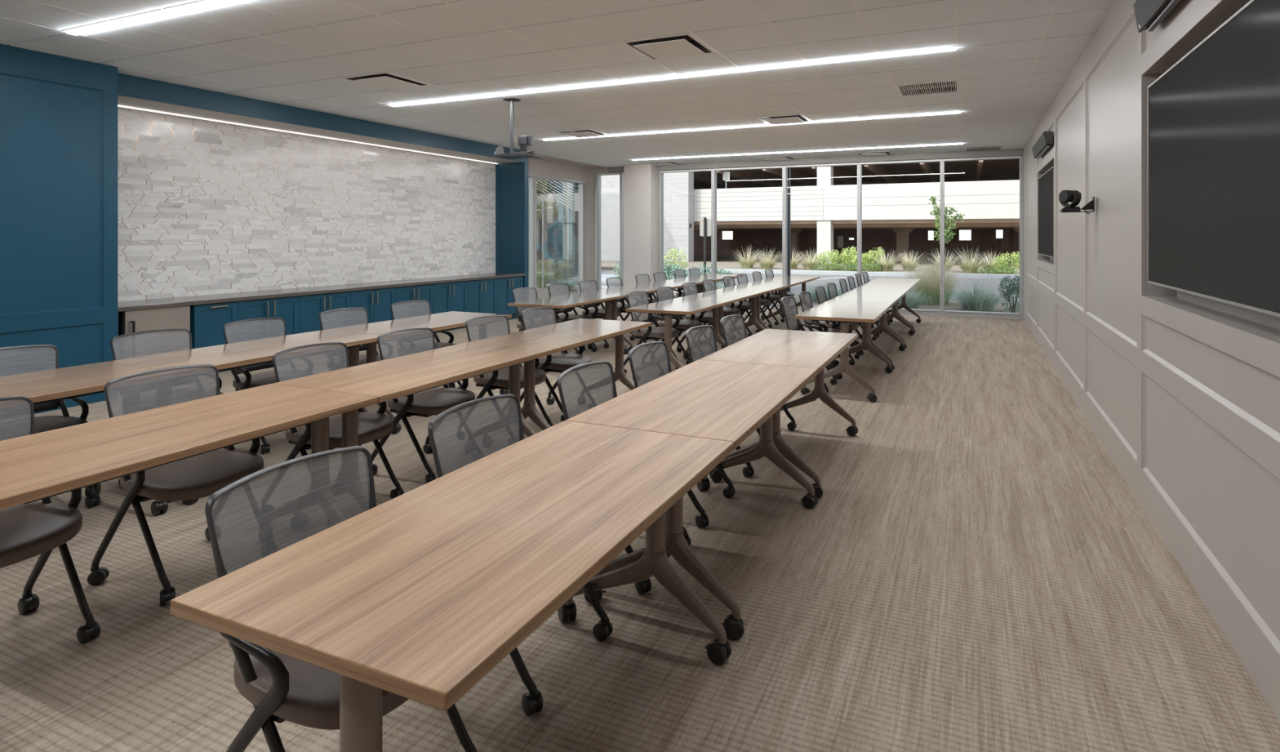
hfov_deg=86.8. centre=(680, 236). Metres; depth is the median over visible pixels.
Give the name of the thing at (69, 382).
table
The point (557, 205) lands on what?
window
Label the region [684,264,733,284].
bush
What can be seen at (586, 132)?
diffuser
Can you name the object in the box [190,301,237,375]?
base cabinet
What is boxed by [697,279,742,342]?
chair
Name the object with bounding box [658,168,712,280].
window
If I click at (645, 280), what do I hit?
chair
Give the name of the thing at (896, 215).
parking garage
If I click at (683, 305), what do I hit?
table
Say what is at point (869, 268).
ground cover
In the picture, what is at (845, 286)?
chair
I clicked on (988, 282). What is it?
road
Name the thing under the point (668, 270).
bush
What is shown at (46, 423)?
chair
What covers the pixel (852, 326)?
chair
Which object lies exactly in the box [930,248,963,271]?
grass
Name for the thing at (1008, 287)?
shrub
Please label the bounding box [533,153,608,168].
ceiling
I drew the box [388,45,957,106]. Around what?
linear light
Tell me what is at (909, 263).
grass
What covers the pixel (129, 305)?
countertop
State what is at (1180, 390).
wall
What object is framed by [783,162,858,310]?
window
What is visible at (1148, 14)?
soundbar
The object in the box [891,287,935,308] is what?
fountain grass
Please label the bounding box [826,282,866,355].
chair
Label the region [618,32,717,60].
diffuser
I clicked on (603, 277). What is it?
path
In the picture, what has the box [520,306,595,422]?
chair
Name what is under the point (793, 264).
grass
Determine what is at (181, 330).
chair
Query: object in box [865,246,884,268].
bush
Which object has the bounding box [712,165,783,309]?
window
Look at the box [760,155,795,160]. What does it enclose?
diffuser
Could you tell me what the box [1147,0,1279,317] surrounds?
wall screen
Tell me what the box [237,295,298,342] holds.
base cabinet
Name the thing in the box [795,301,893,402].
table
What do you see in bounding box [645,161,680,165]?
diffuser
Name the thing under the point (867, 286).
table
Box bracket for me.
[1061,196,1094,213]
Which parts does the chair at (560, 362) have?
leg, frame, leg, seat, leg, leg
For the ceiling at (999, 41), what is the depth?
5.95 m
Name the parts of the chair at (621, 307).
frame, leg, seat, leg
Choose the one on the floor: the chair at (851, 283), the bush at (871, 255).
the chair at (851, 283)
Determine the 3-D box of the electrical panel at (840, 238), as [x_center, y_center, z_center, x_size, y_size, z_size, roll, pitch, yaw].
[12.382,0.450,52.267,0.400,0.900,0.159,0,0,23]
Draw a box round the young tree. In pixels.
[928,195,964,262]
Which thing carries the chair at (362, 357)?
on the floor
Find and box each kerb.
[600,285,1019,302]
[682,267,1019,279]
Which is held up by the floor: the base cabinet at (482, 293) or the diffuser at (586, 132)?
the base cabinet at (482, 293)
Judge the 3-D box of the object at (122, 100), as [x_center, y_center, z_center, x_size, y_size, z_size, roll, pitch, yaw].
[-4.354,-1.327,9.253,0.629,0.018,6.386,0,0,23]
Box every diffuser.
[338,71,432,90]
[554,128,609,137]
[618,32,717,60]
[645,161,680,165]
[755,113,811,124]
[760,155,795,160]
[856,151,892,156]
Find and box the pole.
[492,97,544,159]
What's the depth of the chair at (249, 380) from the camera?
4.82 m
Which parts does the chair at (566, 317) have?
frame, leg, leg, seat, leg, leg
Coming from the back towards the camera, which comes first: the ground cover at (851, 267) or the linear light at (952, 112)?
the ground cover at (851, 267)
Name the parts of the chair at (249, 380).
leg, leg, frame, seat, leg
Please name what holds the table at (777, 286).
on the floor
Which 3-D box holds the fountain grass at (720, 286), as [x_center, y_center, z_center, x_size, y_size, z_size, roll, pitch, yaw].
[0.906,1.295,17.273,1.902,0.470,1.800,0,0,8]
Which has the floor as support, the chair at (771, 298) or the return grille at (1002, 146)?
the chair at (771, 298)
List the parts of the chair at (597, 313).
frame, leg, seat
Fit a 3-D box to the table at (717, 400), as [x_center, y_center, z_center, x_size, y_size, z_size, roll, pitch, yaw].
[0.155,1.092,3.174,0.715,0.736,1.426,0,0,23]
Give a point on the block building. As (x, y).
(678, 187)
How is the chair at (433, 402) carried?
on the floor
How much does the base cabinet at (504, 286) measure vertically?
0.753 m
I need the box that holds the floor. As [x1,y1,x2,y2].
[0,302,1279,751]
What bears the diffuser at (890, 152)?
attached to the grid
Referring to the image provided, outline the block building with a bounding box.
[600,172,693,262]
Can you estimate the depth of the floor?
2.59 m
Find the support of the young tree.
on the bed
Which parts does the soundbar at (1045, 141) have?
rail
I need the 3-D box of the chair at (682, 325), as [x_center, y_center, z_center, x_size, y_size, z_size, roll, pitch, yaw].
[-0.027,1.030,7.900,0.523,0.860,0.532,0,0,22]
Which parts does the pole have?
ceiling plate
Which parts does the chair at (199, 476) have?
leg, leg, frame, seat, leg, leg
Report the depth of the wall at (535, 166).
14.53 m
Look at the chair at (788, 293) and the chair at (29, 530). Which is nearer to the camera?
the chair at (29, 530)
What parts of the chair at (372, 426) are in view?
leg, leg, frame, seat, leg, leg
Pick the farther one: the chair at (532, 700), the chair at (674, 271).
the chair at (674, 271)
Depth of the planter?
14.73 m
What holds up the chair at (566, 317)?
on the floor
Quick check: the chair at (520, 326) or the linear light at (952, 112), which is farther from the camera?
the linear light at (952, 112)
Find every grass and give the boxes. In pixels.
[703,280,733,288]
[727,244,764,267]
[746,248,782,268]
[774,247,802,268]
[790,248,829,269]
[794,281,848,302]
[865,248,911,271]
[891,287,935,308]
[894,253,972,304]
[895,250,923,271]
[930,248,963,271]
[936,276,1017,311]
[950,244,994,273]
[961,251,1013,272]
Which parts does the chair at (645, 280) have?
leg, frame, seat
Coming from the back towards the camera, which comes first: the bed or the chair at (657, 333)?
the bed
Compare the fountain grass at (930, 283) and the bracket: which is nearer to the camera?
the bracket
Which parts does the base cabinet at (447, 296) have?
door, door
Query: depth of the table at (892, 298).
8.14 m
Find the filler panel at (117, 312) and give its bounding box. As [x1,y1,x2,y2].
[117,311,118,391]
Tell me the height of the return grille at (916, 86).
0.074 m
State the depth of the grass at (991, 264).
27.09 m
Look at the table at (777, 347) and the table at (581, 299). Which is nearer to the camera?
the table at (777, 347)
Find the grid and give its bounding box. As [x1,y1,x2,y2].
[0,0,1058,167]
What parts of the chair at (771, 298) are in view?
frame, leg, leg, leg, seat, leg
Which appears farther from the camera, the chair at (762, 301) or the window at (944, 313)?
the window at (944, 313)
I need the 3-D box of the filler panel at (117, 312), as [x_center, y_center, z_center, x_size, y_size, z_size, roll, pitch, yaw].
[-5.530,1.083,6.367,0.500,0.753,0.150,0,0,23]
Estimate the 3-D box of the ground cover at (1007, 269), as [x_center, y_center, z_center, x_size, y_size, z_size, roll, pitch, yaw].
[12.218,1.304,26.258,1.624,0.380,0.719,0,0,23]
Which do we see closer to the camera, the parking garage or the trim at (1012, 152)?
the trim at (1012, 152)
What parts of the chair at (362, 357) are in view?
leg, frame, seat, leg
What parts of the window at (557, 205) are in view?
pane, handle, pane, pane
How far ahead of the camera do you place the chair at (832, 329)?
7.22 m
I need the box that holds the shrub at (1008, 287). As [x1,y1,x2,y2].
[997,275,1019,312]
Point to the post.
(788, 169)
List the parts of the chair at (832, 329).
frame, leg, leg, seat, leg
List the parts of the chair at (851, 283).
frame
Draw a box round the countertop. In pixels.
[117,272,525,311]
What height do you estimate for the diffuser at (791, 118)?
0.132 m
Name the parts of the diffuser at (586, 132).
plate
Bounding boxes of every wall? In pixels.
[0,44,117,420]
[528,158,589,291]
[1022,0,1279,721]
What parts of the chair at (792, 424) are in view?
frame, leg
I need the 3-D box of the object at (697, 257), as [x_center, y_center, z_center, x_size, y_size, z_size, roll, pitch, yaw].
[21.855,1.720,51.016,120.000,0.400,39.000,0,0,23]
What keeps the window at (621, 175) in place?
attached to the wall window at (595, 171)
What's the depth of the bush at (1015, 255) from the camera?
26.59 m
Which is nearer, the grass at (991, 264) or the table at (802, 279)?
the table at (802, 279)
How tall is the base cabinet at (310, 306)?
0.753 m
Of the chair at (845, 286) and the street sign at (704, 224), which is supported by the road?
the street sign at (704, 224)
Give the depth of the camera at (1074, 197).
5.10 m
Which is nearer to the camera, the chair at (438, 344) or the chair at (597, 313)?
the chair at (438, 344)
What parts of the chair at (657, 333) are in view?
leg, frame, leg, leg, seat, leg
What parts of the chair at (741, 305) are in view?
frame, leg, seat, leg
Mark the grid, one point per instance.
(749, 1)
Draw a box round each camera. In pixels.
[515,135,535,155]
[1058,190,1081,212]
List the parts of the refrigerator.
handle, door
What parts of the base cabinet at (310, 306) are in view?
door, door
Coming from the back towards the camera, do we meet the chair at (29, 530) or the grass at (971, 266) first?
the grass at (971, 266)
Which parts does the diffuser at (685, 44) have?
plate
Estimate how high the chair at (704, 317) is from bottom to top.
0.860 m
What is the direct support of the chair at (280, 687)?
on the floor
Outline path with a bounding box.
[600,274,690,282]
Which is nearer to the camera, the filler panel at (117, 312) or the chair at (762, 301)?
the filler panel at (117, 312)
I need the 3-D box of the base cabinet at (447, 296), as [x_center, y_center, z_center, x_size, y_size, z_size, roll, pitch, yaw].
[-3.779,1.083,10.471,0.627,0.753,0.728,0,0,23]
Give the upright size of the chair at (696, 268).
0.860 m
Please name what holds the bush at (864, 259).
on the bed
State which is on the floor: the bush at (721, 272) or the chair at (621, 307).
the chair at (621, 307)
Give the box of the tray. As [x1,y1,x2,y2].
[492,151,544,159]
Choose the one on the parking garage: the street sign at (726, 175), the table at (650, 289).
the street sign at (726, 175)
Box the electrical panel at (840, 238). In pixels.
[837,235,843,247]
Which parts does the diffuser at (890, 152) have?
plate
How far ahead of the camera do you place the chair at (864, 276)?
11.43 m
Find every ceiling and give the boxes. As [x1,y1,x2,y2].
[0,0,1114,167]
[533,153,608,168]
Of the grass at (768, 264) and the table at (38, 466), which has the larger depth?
the grass at (768, 264)
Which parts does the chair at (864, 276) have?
frame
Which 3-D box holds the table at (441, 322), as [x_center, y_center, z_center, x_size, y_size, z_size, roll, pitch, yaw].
[-2.152,1.092,5.716,0.715,0.736,1.426,0,0,23]
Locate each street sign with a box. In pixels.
[699,217,711,274]
[722,171,729,188]
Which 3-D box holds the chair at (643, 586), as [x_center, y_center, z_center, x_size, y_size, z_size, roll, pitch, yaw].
[-0.271,1.030,3.042,0.524,0.860,0.532,0,0,24]
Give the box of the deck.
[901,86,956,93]
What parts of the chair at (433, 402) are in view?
leg, frame, leg, seat, leg, leg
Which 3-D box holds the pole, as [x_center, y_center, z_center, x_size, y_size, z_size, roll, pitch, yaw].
[-1.807,-1.196,7.539,0.460,0.648,0.324,0,0,23]
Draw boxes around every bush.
[613,259,687,279]
[663,247,688,275]
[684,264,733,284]
[815,249,841,268]
[840,244,857,266]
[851,252,870,268]
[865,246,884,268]
[992,251,1019,271]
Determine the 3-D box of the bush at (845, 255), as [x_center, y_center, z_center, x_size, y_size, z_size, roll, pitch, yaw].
[7.424,0.935,29.812,0.839,1.087,0.817,0,0,-3]
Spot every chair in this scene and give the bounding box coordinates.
[0,344,100,507]
[0,395,100,644]
[87,364,277,606]
[110,328,227,448]
[204,445,477,751]
[222,317,315,453]
[260,342,404,527]
[319,307,393,370]
[370,327,483,483]
[390,300,462,388]
[427,394,613,716]
[456,315,553,444]
[512,287,564,352]
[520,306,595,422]
[547,283,597,353]
[556,360,690,594]
[578,280,620,348]
[605,276,639,340]
[623,290,679,375]
[628,341,735,528]
[635,273,659,326]
[650,286,704,364]
[652,271,684,324]
[671,269,694,319]
[676,282,724,352]
[684,324,766,477]
[688,267,715,292]
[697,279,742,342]
[720,314,796,430]
[722,275,760,337]
[734,273,772,330]
[747,271,784,324]
[760,269,794,319]
[780,296,836,392]
[798,291,842,379]
[814,286,859,364]
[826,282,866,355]
[838,279,876,342]
[846,275,882,337]
[854,273,883,331]
[860,271,893,325]
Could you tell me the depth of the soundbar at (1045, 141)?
7.95 m
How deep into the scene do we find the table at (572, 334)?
4.94 m
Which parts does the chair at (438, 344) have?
leg, frame, seat, leg, leg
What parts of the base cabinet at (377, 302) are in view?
door, door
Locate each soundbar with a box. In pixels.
[1032,131,1053,159]
[1133,0,1180,32]
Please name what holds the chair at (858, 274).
on the floor
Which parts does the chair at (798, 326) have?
frame, leg, leg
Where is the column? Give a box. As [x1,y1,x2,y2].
[623,164,658,303]
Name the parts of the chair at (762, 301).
frame, leg, seat, leg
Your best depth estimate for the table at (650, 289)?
8.95 m
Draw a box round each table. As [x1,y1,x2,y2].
[0,362,177,515]
[0,383,377,542]
[102,329,389,504]
[170,420,733,751]
[273,342,556,530]
[321,311,511,434]
[470,318,652,446]
[507,292,628,375]
[565,359,817,639]
[585,284,678,351]
[625,296,739,381]
[635,278,715,332]
[680,274,739,319]
[685,287,774,355]
[700,328,857,498]
[728,280,799,338]
[759,275,819,324]
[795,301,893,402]
[827,290,905,369]
[850,283,914,348]
[866,277,920,333]
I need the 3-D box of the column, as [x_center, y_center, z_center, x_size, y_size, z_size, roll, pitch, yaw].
[-0.810,-0.040,14.571,0.635,3.000,0.550,0,0,23]
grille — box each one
[894,79,959,97]
[964,145,1003,151]
[1032,131,1046,158]
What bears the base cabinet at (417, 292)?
on the floor
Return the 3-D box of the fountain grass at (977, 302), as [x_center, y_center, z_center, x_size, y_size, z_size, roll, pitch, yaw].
[6.090,1.163,13.912,1.964,0.734,1.878,0,0,-23]
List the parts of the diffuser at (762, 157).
plate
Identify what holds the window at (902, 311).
on the floor
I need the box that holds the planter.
[600,287,1019,312]
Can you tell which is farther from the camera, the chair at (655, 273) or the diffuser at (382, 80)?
the chair at (655, 273)
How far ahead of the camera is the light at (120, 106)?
8.41 m
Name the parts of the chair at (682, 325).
frame, leg, leg, seat, leg, leg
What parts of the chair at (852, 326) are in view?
frame, seat, leg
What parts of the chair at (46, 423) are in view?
frame, seat, leg, leg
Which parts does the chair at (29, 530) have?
frame, seat, leg, leg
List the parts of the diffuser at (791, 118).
plate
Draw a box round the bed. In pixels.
[600,260,1019,275]
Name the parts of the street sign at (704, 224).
panel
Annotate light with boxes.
[62,0,246,35]
[117,105,497,164]
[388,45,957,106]
[541,111,961,140]
[631,142,963,160]
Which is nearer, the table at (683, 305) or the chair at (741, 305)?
the table at (683, 305)
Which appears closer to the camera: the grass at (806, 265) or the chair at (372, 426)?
the chair at (372, 426)
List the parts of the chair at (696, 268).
frame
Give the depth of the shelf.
5.09 m
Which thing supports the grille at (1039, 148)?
attached to the soundbar at (1045, 141)
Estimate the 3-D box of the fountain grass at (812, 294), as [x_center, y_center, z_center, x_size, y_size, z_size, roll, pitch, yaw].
[3.365,1.261,15.842,1.968,0.537,1.960,0,0,8]
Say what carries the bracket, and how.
attached to the wall at (1180, 390)
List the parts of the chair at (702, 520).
frame, leg, leg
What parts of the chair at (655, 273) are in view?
frame, seat, leg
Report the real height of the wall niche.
2.400 m
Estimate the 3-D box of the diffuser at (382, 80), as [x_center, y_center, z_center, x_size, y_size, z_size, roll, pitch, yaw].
[-2.889,-1.563,6.648,0.602,0.132,0.602,0,0,23]
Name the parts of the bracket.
wall plate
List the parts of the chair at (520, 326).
leg, leg, frame, seat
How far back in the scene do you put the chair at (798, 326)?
6.70 m
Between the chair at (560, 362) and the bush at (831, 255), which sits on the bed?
the bush at (831, 255)
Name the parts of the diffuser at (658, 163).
plate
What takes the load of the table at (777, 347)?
on the floor
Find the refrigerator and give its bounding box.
[118,305,190,384]
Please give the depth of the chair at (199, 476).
2.88 m
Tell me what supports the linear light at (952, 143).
attached to the grid
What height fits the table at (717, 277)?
0.736 m
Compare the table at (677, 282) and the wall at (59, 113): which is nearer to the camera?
the wall at (59, 113)
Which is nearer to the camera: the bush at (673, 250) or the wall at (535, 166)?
the wall at (535, 166)
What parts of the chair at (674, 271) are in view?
frame, seat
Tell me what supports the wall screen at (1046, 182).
attached to the wall at (1180, 390)
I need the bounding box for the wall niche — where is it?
[117,106,495,301]
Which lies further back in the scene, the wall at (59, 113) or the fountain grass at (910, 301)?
the fountain grass at (910, 301)
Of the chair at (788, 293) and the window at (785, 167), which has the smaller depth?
the chair at (788, 293)
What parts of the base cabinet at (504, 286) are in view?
door, door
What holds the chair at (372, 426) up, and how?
on the floor
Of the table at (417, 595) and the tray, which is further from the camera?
the tray
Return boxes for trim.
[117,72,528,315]
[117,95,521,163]
[608,147,1023,173]
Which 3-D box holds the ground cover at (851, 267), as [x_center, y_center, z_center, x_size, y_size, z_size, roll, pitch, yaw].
[7.076,1.311,28.477,1.227,0.383,0.740,0,0,23]
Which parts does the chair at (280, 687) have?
leg, leg, frame, seat, leg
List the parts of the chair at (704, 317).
frame, leg, seat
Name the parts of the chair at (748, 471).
frame, leg, leg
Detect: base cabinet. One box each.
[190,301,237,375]
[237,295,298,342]
[296,291,351,358]
[351,287,395,343]
[391,284,433,341]
[433,280,466,333]
[462,278,496,328]
[496,275,522,321]
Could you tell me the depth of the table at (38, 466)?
2.48 m
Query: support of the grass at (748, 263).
on the bed
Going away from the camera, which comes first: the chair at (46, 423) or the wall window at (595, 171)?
the chair at (46, 423)
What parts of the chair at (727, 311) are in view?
frame, seat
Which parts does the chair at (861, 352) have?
frame, leg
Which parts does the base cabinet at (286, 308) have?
door, handle, handle, door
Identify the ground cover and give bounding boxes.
[811,262,844,270]
[833,262,862,271]
[854,262,882,271]
[972,265,1017,274]
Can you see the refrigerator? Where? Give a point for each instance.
(179, 317)
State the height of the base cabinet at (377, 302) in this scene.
0.753 m
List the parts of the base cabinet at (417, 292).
door, door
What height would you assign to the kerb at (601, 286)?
0.330 m
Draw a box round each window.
[528,173,586,309]
[589,168,623,290]
[595,172,623,290]
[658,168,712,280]
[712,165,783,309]
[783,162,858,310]
[858,159,942,315]
[942,155,1022,319]
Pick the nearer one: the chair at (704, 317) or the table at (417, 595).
the table at (417, 595)
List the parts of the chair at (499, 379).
leg, frame, leg, seat, leg, leg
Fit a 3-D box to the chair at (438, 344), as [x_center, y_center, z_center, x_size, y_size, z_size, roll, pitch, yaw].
[-2.329,1.030,6.162,0.524,0.860,0.532,0,0,24]
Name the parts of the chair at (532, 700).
frame, leg, leg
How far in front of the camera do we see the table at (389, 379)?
3.64 m
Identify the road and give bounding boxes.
[600,269,1019,299]
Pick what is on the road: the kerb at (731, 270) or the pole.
the kerb at (731, 270)
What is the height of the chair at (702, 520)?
0.860 m
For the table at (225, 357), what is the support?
on the floor
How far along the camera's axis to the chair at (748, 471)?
4.47 m
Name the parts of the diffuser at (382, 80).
plate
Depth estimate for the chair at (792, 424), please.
5.09 m
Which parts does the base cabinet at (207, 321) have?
door, handle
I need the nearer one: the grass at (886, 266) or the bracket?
the bracket
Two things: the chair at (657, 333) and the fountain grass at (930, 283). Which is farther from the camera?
the fountain grass at (930, 283)
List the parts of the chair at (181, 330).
frame, seat, leg, leg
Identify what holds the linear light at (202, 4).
attached to the grid
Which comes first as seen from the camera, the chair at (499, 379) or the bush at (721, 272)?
the chair at (499, 379)
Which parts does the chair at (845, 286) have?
frame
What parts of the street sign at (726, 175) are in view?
panel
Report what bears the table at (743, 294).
on the floor
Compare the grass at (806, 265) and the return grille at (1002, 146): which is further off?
the grass at (806, 265)
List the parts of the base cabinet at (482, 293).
door, door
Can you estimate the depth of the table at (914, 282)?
11.01 m
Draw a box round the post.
[787,168,790,299]
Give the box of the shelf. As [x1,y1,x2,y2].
[1061,211,1093,212]
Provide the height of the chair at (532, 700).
0.860 m
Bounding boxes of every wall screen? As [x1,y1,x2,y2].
[1038,165,1053,257]
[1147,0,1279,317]
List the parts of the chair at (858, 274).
frame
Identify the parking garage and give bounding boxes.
[693,158,1019,263]
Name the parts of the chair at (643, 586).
frame, leg, leg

